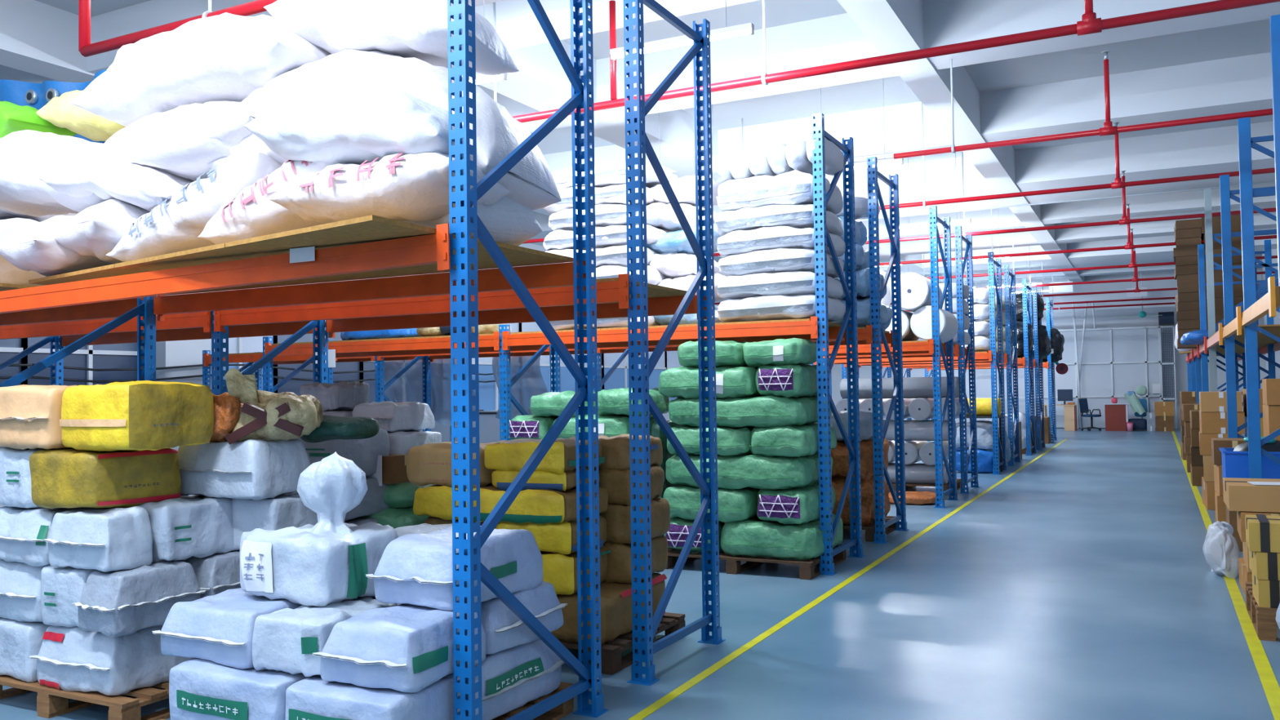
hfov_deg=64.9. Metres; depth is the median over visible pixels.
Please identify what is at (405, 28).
sack
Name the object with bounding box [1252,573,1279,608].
cardboard box
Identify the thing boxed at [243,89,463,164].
sack
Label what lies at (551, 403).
bale
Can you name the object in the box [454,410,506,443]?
bin
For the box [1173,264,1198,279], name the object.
cardboard box
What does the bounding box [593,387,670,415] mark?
bale
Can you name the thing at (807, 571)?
wooden pallet
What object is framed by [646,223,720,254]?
sack
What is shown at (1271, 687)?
trim
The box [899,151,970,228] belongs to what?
lamp
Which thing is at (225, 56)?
sack
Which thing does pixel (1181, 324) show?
cardboard box
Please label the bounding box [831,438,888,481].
bale
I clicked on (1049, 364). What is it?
rack
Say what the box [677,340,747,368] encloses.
bale
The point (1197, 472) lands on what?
cardboard box
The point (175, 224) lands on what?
sack
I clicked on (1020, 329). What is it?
bundle
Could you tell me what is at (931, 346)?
rack
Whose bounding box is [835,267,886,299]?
bundle
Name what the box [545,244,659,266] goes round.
bag
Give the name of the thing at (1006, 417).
bundle
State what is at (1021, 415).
bundle
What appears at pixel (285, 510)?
wrapped package
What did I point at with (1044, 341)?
bundle
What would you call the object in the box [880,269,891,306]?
sack
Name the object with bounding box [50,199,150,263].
sack
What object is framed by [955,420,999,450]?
bundle
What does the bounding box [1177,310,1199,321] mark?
cardboard box
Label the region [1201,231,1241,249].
cardboard box
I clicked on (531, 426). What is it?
bale
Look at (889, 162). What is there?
lamp
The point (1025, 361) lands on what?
rack
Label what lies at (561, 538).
bale
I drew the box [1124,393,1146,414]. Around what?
draped cloth
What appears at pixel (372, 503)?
wrapped package
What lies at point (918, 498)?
bale
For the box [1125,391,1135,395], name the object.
bag
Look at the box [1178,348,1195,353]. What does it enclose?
cardboard box
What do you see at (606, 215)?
bag
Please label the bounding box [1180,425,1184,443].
cardboard box
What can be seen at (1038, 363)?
rack
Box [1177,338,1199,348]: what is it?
cardboard box
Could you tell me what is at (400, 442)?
wrapped package
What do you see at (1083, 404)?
office chair
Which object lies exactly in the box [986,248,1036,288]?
lamp
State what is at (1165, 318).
sign
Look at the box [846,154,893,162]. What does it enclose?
cable conduit
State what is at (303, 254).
label card
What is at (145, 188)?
sack
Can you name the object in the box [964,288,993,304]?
cloth bundle
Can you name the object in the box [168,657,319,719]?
wrapped package
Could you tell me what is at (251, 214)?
sack
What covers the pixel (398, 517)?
bag
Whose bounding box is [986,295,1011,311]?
cloth bundle
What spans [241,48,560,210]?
sack
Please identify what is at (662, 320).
sack
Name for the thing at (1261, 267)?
wall
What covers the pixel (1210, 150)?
ceiling beam
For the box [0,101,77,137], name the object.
bundle
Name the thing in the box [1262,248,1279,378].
column
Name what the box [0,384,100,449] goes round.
bale
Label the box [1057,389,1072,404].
monitor
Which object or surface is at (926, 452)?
roll
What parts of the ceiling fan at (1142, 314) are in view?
rod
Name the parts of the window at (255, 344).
pane, pane, pane, pane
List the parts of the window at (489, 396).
pane, pane, pane, pane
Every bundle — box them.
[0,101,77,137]
[340,328,420,340]
[831,296,893,330]
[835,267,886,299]
[837,215,867,246]
[837,243,869,271]
[953,448,995,473]
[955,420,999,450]
[961,335,990,351]
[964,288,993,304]
[964,320,991,336]
[968,303,993,320]
[980,310,1011,325]
[982,415,1016,460]
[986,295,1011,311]
[986,324,1012,341]
[987,426,1011,467]
[991,341,1009,354]
[1003,320,1032,357]
[1004,412,1031,448]
[1008,293,1044,323]
[1029,323,1051,359]
[1036,328,1064,362]
[1180,328,1225,345]
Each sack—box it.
[0,129,106,216]
[0,207,76,222]
[0,214,113,276]
[0,217,45,286]
[35,89,126,141]
[36,157,193,211]
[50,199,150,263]
[68,12,331,126]
[80,101,256,181]
[105,150,281,262]
[197,160,330,244]
[207,111,288,171]
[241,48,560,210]
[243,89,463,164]
[263,0,519,75]
[268,151,510,223]
[400,195,542,245]
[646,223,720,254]
[647,202,717,231]
[647,252,724,278]
[650,175,719,207]
[653,305,721,325]
[657,271,725,302]
[836,195,879,219]
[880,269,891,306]
[1174,324,1191,351]
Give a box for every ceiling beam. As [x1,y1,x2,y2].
[0,0,502,83]
[0,0,724,262]
[462,40,966,284]
[475,0,757,50]
[476,0,1279,132]
[530,120,1275,246]
[542,52,1272,177]
[717,205,1276,262]
[836,0,1084,282]
[857,183,1275,238]
[875,227,1277,277]
[951,259,1262,283]
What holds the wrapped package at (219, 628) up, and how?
on the wrapped package at (200, 689)
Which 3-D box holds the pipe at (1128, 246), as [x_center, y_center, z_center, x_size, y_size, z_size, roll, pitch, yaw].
[5.187,-2.820,21.448,16.700,1.643,0.087,-2,-2,27]
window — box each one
[0,337,27,385]
[25,336,143,386]
[219,287,277,393]
[277,320,363,395]
[363,360,382,403]
[471,322,521,410]
[521,322,604,392]
[603,351,666,390]
[666,351,682,400]
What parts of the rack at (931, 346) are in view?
plate, plate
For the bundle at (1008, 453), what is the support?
on the floor
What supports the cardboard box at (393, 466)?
on the bag at (400, 495)
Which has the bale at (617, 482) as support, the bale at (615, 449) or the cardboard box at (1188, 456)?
the bale at (615, 449)
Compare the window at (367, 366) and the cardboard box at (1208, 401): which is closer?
the cardboard box at (1208, 401)
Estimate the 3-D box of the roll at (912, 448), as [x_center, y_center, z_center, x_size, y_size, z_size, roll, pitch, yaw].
[4.195,1.401,15.403,0.330,0.328,1.108,-2,-2,27]
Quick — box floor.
[0,427,1279,719]
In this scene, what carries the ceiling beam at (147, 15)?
attached to the ceiling
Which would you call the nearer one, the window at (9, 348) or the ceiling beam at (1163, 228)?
the window at (9, 348)
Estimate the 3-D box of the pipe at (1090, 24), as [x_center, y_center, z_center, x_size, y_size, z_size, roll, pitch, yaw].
[-0.917,-3.080,9.499,16.700,1.652,0.104,-2,-2,27]
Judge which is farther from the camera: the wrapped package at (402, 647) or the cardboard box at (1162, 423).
the cardboard box at (1162, 423)
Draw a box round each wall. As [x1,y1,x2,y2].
[0,412,670,506]
[75,214,732,322]
[808,266,1264,428]
[976,325,1161,428]
[1261,266,1266,377]
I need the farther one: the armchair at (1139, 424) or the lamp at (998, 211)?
the armchair at (1139, 424)
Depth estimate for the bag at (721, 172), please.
9.21 m
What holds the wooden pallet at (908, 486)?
on the floor
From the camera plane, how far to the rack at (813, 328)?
9.51 m
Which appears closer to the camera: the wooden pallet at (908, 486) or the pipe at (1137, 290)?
the wooden pallet at (908, 486)
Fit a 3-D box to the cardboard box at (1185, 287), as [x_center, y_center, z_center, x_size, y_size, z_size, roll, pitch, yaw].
[10.476,-1.337,19.156,0.421,0.168,0.975,-2,-2,28]
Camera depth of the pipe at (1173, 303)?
34.12 m
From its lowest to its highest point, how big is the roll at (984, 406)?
0.318 m
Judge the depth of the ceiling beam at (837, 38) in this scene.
11.27 m
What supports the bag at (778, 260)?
on the bag at (784, 282)
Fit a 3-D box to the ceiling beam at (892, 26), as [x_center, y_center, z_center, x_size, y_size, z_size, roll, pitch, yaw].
[5.700,-3.487,16.483,0.400,0.620,44.400,-2,-2,27]
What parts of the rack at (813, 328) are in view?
plate, plate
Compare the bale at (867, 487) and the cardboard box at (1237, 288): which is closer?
the bale at (867, 487)
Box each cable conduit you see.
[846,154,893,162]
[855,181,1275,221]
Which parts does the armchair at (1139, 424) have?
seat, backrest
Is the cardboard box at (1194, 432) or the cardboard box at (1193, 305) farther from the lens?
the cardboard box at (1193, 305)
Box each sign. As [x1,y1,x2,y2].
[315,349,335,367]
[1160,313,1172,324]
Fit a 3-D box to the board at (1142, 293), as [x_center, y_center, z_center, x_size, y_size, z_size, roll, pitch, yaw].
[16.404,-2.772,33.238,0.600,1.370,0.040,-2,-2,27]
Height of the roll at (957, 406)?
0.328 m
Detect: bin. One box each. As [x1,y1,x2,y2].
[419,409,484,442]
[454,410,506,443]
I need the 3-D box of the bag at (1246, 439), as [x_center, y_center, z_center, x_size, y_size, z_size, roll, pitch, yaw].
[5.890,0.766,9.561,0.260,0.077,0.195,-2,-2,27]
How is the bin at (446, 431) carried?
on the floor
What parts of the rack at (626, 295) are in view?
plate, plate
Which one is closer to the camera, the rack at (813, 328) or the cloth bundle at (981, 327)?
the rack at (813, 328)
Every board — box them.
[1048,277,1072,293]
[1126,272,1146,297]
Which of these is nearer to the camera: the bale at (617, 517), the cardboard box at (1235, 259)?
the bale at (617, 517)
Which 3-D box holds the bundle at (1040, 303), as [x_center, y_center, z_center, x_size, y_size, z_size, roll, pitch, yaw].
[9.654,-1.270,25.247,0.961,0.856,0.879,-2,-2,27]
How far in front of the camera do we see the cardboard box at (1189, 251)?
18.77 m
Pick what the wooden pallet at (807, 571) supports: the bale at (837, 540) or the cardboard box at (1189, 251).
the bale at (837, 540)
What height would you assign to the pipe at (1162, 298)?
1.642 m
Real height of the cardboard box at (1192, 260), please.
0.168 m
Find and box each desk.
[1042,404,1077,431]
[1102,403,1129,431]
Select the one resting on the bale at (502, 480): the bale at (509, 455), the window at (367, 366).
the bale at (509, 455)
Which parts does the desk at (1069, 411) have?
panel, panel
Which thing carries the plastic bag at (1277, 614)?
on the floor
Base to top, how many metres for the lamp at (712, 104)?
1.470 m
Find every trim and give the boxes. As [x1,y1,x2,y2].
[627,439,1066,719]
[1171,431,1279,719]
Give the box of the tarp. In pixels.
[0,69,106,143]
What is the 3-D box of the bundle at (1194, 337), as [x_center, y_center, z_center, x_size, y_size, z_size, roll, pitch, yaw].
[9.599,-0.383,16.661,1.146,0.240,2.061,-2,-2,27]
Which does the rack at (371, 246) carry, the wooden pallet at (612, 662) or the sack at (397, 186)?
the sack at (397, 186)
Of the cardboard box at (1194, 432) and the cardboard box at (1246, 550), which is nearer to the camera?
the cardboard box at (1246, 550)
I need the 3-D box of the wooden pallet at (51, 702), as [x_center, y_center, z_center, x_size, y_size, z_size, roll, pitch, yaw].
[-2.767,1.736,5.514,1.210,0.140,1.030,-2,-2,27]
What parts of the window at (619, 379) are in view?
pane, pane, pane, pane, pane, pane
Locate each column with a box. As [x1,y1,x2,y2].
[155,291,214,496]
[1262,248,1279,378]
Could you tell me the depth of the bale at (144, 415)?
5.00 m
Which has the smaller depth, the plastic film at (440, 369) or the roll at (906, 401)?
the plastic film at (440, 369)
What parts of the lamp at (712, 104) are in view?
cord, cord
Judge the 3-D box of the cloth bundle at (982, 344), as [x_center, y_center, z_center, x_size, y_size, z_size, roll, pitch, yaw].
[6.144,-0.280,18.571,0.714,0.335,0.805,-2,-2,27]
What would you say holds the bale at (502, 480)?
on the bale at (536, 505)
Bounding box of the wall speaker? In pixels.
[1158,311,1174,325]
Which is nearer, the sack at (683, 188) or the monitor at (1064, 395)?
the sack at (683, 188)
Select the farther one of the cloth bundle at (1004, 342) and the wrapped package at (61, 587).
the cloth bundle at (1004, 342)
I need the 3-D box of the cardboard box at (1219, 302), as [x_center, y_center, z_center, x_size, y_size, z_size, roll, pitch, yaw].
[10.958,-0.998,18.864,0.667,0.298,0.891,-2,-2,28]
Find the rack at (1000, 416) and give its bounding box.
[946,414,1003,473]
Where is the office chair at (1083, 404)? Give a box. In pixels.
[1078,398,1101,431]
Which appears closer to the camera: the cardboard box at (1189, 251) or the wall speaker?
the cardboard box at (1189, 251)
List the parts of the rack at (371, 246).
plate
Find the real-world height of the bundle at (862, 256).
0.345 m
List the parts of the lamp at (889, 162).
cord, cord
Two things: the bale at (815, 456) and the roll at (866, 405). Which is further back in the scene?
the roll at (866, 405)
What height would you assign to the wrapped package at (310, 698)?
0.299 m
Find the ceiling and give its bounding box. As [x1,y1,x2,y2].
[35,0,1273,164]
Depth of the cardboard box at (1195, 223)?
18.75 m
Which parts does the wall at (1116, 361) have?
panel, panel, panel, panel, panel, panel, panel, panel, panel, panel, panel, panel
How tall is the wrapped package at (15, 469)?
0.344 m
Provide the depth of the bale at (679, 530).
8.92 m
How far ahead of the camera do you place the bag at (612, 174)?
9.71 m
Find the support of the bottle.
on the desk at (1116, 414)
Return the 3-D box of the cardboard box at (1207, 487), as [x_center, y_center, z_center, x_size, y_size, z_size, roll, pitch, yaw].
[7.441,1.696,12.806,0.450,0.348,0.767,-2,-2,25]
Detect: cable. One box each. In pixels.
[0,373,495,382]
[8,363,493,375]
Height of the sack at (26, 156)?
0.552 m
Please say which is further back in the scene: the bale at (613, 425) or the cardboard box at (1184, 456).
the cardboard box at (1184, 456)
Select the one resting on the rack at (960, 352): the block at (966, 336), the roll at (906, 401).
the block at (966, 336)
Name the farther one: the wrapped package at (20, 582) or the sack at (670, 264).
the sack at (670, 264)
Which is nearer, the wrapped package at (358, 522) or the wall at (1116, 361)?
the wrapped package at (358, 522)
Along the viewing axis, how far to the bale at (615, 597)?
5.85 m
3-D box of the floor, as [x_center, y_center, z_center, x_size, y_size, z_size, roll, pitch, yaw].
[3.352,2.123,17.559,16.700,0.100,44.400,-2,-2,27]
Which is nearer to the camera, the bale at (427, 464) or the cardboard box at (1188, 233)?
the bale at (427, 464)
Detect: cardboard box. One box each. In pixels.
[382,453,409,484]
[1009,422,1022,461]
[1022,422,1033,454]
[1031,415,1042,448]
[1042,417,1050,444]
[1154,401,1174,416]
[1155,416,1174,431]
[1173,218,1202,236]
[1173,246,1197,262]
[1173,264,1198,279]
[1174,227,1201,242]
[1174,292,1199,305]
[1175,237,1200,247]
[1175,255,1198,266]
[1176,301,1199,314]
[1177,274,1199,287]
[1177,282,1199,293]
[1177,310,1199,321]
[1177,319,1199,331]
[1177,328,1199,338]
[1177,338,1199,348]
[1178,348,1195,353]
[1179,391,1202,408]
[1179,408,1184,426]
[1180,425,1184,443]
[1180,440,1186,460]
[1181,404,1199,421]
[1183,421,1191,437]
[1183,435,1191,454]
[1186,454,1191,472]
[1189,409,1199,428]
[1190,427,1199,446]
[1190,444,1203,466]
[1190,463,1204,486]
[1199,391,1242,412]
[1199,410,1244,433]
[1199,431,1241,455]
[1200,214,1240,239]
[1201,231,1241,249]
[1201,476,1215,510]
[1203,454,1214,481]
[1204,247,1242,266]
[1204,263,1242,281]
[1204,280,1243,297]
[1205,296,1244,314]
[1206,312,1241,330]
[1211,437,1246,465]
[1213,464,1223,495]
[1214,490,1226,521]
[1222,477,1279,512]
[1226,506,1243,551]
[1236,511,1279,542]
[1238,557,1252,594]
[1242,388,1262,417]
[1242,542,1252,572]
[1244,514,1279,552]
[1246,417,1263,436]
[1248,551,1279,580]
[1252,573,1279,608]
[1262,378,1279,404]
[1262,404,1279,440]
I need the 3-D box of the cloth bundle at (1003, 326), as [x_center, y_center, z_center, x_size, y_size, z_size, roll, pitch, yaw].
[7.218,-0.535,20.402,0.611,0.337,0.727,-2,-2,27]
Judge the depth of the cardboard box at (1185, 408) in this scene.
17.74 m
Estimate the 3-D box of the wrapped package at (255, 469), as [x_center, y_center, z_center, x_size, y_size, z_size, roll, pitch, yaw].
[-2.225,0.591,5.579,0.688,0.350,0.501,-2,-2,27]
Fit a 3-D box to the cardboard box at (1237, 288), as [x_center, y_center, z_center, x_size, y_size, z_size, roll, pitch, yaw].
[10.952,-1.298,18.866,0.663,0.298,0.887,-2,-2,28]
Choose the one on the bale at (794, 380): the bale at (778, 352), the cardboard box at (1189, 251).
the bale at (778, 352)
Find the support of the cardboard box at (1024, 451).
on the floor
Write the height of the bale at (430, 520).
0.742 m
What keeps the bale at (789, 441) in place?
on the bale at (740, 471)
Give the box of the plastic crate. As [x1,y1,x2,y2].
[1218,447,1279,479]
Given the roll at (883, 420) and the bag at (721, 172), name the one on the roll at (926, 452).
the roll at (883, 420)
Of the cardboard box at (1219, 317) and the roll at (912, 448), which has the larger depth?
the cardboard box at (1219, 317)
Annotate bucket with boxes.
[1126,422,1133,431]
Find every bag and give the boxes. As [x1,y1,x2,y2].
[209,392,243,441]
[224,368,323,444]
[240,451,398,606]
[300,414,379,443]
[355,506,429,528]
[383,482,432,508]
[416,327,443,336]
[440,326,465,335]
[471,323,511,333]
[542,183,655,214]
[542,223,671,250]
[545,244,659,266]
[548,204,659,231]
[549,315,658,330]
[551,161,678,189]
[591,264,670,284]
[709,154,734,184]
[714,204,843,236]
[715,169,843,214]
[715,226,845,257]
[715,271,844,298]
[717,293,845,322]
[718,248,844,278]
[728,150,755,179]
[746,146,777,176]
[766,141,794,174]
[785,138,821,177]
[806,135,844,176]
[815,409,884,441]
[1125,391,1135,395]
[1202,520,1240,578]
[1232,440,1279,451]
[1243,436,1275,443]
[1275,603,1279,629]
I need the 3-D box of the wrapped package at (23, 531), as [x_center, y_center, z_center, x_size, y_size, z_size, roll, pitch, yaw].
[-3.143,0.927,5.497,0.604,0.307,0.674,-2,-2,27]
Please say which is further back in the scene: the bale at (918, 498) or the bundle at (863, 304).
the bale at (918, 498)
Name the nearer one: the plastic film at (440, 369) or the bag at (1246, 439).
the bag at (1246, 439)
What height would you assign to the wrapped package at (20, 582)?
0.332 m
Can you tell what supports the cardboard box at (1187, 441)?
on the cardboard box at (1188, 456)
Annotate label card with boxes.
[289,246,315,262]
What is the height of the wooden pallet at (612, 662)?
0.140 m
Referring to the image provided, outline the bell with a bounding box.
[1054,361,1068,374]
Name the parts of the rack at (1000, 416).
leg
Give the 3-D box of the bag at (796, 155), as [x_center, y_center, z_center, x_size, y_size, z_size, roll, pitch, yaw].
[1.527,-1.830,9.205,0.207,0.309,0.889,-2,-2,27]
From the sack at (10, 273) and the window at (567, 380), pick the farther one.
the window at (567, 380)
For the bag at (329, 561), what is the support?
on the wrapped package at (286, 640)
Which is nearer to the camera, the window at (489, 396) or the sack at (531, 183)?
the sack at (531, 183)
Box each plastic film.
[381,359,435,410]
[428,355,475,426]
[492,355,548,424]
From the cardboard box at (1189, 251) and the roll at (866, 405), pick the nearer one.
the roll at (866, 405)
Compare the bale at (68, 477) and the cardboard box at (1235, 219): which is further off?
the cardboard box at (1235, 219)
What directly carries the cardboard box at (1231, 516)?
on the floor
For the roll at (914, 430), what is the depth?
14.90 m
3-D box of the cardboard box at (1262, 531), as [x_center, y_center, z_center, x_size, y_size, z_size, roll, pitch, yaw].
[4.125,1.096,6.331,0.525,0.181,0.453,-2,-2,29]
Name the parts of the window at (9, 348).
pane, pane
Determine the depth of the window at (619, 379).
28.55 m
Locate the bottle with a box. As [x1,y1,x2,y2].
[1111,397,1117,403]
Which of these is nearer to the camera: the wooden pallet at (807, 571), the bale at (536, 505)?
the bale at (536, 505)
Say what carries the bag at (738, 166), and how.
on the bag at (795, 187)
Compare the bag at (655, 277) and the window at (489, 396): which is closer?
the bag at (655, 277)
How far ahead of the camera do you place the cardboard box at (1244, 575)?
7.65 m
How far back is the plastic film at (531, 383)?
13.64 m
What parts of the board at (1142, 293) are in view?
panel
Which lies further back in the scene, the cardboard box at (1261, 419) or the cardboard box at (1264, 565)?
the cardboard box at (1261, 419)
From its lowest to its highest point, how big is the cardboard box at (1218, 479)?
0.318 m
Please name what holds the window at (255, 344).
in the wall at (666, 415)
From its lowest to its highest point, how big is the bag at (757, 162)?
0.323 m
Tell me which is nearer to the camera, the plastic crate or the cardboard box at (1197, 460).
the plastic crate
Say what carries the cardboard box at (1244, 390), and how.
on the cardboard box at (1261, 419)
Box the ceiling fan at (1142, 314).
[1113,272,1160,317]
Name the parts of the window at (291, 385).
pane, pane, pane, pane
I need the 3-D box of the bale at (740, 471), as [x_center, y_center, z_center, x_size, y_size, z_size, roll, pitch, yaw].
[0.882,0.982,8.934,1.385,0.326,0.565,-2,-2,27]
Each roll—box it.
[835,398,865,411]
[840,376,959,399]
[858,398,890,418]
[880,464,948,484]
[883,398,915,420]
[883,419,956,435]
[884,307,919,341]
[884,420,951,440]
[888,440,906,462]
[888,462,951,482]
[890,272,942,311]
[897,440,928,464]
[908,397,938,420]
[910,305,958,342]
[919,440,951,465]
[937,396,968,420]
[966,397,1001,415]
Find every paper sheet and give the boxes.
[368,455,382,485]
[1247,481,1279,485]
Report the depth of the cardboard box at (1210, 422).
12.53 m
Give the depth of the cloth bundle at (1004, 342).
20.07 m
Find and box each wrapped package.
[0,445,44,508]
[0,506,79,566]
[0,559,45,622]
[0,617,51,682]
[29,625,191,695]
[40,564,96,627]
[41,506,152,572]
[71,560,206,637]
[117,494,239,562]
[151,587,302,669]
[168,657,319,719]
[177,438,311,500]
[177,550,240,598]
[228,491,318,550]
[252,596,397,676]
[285,672,460,719]
[297,428,390,476]
[299,380,368,411]
[313,603,485,693]
[322,409,352,417]
[344,476,388,521]
[344,517,377,525]
[351,400,435,432]
[365,525,542,610]
[387,430,441,454]
[394,523,452,537]
[467,638,564,719]
[476,581,567,654]
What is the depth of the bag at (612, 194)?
9.73 m
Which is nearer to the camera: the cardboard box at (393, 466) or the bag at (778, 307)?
the cardboard box at (393, 466)
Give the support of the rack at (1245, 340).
on the floor
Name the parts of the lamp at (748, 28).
cord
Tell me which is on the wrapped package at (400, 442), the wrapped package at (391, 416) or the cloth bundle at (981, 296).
the wrapped package at (391, 416)
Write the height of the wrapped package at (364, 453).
0.350 m
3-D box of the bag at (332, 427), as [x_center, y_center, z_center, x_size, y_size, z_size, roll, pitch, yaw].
[-1.752,0.395,5.817,0.390,0.159,0.390,-2,-2,27]
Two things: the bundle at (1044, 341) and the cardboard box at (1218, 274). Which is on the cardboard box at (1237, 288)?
the cardboard box at (1218, 274)
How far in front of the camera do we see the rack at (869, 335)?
11.19 m
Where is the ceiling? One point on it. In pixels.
(1252, 37)
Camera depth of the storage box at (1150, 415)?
32.96 m
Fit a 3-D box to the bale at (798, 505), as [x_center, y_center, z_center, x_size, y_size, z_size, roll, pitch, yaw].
[1.389,1.257,8.930,0.555,0.334,1.002,-2,-2,27]
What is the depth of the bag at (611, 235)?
9.72 m
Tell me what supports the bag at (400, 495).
on the bag at (398, 517)
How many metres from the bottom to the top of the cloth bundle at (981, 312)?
0.330 m
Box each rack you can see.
[0,0,608,719]
[0,0,725,685]
[202,156,909,543]
[262,112,865,575]
[811,252,1008,475]
[822,205,959,508]
[822,226,980,493]
[841,264,1020,466]
[877,278,1036,455]
[902,287,1045,449]
[924,297,1057,442]
[946,414,1003,473]
[1186,14,1279,478]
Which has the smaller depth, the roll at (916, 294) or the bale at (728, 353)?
the bale at (728, 353)
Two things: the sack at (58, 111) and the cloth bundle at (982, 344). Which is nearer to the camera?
the sack at (58, 111)
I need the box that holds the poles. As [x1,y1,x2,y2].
[1071,300,1096,429]
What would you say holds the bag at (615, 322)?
on the rack at (813, 328)
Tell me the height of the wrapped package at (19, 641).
0.325 m
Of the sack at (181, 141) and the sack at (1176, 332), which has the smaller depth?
the sack at (181, 141)
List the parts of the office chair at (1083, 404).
backrest, seat, post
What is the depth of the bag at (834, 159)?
8.96 m
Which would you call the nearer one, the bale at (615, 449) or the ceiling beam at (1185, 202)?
the bale at (615, 449)
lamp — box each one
[469,0,507,84]
[609,0,754,60]
[658,104,713,163]
[820,78,903,169]
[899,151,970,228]
[951,210,1010,262]
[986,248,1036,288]
[1015,274,1050,293]
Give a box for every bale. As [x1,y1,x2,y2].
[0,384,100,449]
[29,448,181,509]
[59,380,213,451]
[406,440,506,488]
[413,484,608,523]
[423,515,499,528]
[484,436,604,474]
[491,466,599,491]
[495,515,607,554]
[509,414,558,439]
[528,390,598,417]
[540,545,610,595]
[551,572,666,644]
[552,413,656,438]
[586,434,662,471]
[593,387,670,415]
[598,464,664,506]
[599,497,670,544]
[602,535,667,584]
[651,420,683,560]
[658,365,759,399]
[662,484,760,523]
[663,516,724,553]
[665,453,817,489]
[666,425,754,455]
[668,395,815,427]
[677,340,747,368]
[720,518,824,560]
[742,337,816,367]
[749,513,843,548]
[750,424,817,457]
[755,364,825,398]
[756,482,835,524]
[799,395,831,424]
[802,422,836,452]
[804,452,833,484]
[817,476,890,526]
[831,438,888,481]
[888,491,935,505]
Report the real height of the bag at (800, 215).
0.256 m
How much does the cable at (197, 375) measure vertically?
0.147 m
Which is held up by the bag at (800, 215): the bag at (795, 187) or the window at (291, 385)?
the bag at (795, 187)
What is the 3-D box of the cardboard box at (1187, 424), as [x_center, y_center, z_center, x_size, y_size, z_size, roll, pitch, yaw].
[9.975,1.228,18.020,0.378,0.278,0.775,-2,-2,27]
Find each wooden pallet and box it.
[0,675,170,719]
[160,681,573,719]
[559,612,685,675]
[665,544,846,580]
[842,515,896,542]
[886,478,960,495]
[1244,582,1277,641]
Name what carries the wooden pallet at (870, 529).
on the floor
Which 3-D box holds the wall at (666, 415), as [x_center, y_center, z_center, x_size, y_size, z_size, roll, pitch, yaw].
[-4.182,1.724,21.417,0.200,1.150,44.400,-2,-2,27]
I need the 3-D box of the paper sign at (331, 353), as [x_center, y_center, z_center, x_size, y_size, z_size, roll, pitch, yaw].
[-3.501,-0.016,11.188,0.300,0.200,0.003,-2,-2,27]
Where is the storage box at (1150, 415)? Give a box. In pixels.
[1146,412,1155,431]
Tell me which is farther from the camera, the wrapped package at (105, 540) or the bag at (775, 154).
the bag at (775, 154)
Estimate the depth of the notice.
34.55 m
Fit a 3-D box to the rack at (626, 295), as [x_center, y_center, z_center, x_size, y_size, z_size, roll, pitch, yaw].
[-2.745,-0.122,7.515,6.770,3.971,1.120,-2,-2,27]
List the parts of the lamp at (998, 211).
cord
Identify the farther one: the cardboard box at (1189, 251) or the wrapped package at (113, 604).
the cardboard box at (1189, 251)
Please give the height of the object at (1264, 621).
0.200 m
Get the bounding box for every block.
[924,331,970,345]
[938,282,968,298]
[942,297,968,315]
[952,313,969,330]
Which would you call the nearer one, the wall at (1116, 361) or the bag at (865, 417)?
the bag at (865, 417)
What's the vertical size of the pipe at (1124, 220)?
1.643 m
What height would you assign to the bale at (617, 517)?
0.278 m
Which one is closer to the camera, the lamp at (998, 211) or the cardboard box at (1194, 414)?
the cardboard box at (1194, 414)
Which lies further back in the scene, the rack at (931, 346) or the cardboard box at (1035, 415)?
the cardboard box at (1035, 415)
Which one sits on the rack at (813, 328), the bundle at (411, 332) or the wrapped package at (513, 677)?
the bundle at (411, 332)
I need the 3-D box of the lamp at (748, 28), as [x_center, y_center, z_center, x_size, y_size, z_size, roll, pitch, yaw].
[0.308,-3.232,8.057,1.240,1.470,0.060,-2,-2,27]
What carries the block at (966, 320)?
on the block at (966, 336)
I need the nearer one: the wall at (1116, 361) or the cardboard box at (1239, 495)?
the cardboard box at (1239, 495)
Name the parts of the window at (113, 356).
pane, pane, pane, pane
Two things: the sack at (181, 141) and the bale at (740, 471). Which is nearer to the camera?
the sack at (181, 141)
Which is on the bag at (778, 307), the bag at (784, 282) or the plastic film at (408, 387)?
the bag at (784, 282)
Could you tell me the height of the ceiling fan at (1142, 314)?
2.010 m
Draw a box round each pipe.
[78,0,277,57]
[493,0,1279,122]
[522,102,1275,244]
[608,0,617,100]
[711,151,1275,256]
[714,245,1275,304]
[857,204,1276,266]
[889,262,1278,304]
[893,50,1272,159]
[894,226,1277,279]
[906,274,1262,311]
[975,277,1175,311]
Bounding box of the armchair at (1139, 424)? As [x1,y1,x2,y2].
[1128,399,1147,431]
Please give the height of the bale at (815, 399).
0.291 m
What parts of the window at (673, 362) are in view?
pane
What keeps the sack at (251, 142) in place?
on the sack at (175, 224)
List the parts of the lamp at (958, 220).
cord, cord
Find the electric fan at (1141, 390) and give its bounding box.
[1135,385,1146,418]
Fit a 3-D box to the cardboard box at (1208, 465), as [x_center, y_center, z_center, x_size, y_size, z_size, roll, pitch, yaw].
[7.430,1.356,12.806,0.452,0.328,0.770,-2,-2,29]
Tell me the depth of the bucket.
33.07 m
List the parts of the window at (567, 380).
pane, pane, pane, pane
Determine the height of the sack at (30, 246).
0.377 m
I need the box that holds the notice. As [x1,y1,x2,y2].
[1152,383,1160,393]
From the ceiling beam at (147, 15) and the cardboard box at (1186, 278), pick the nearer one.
the ceiling beam at (147, 15)

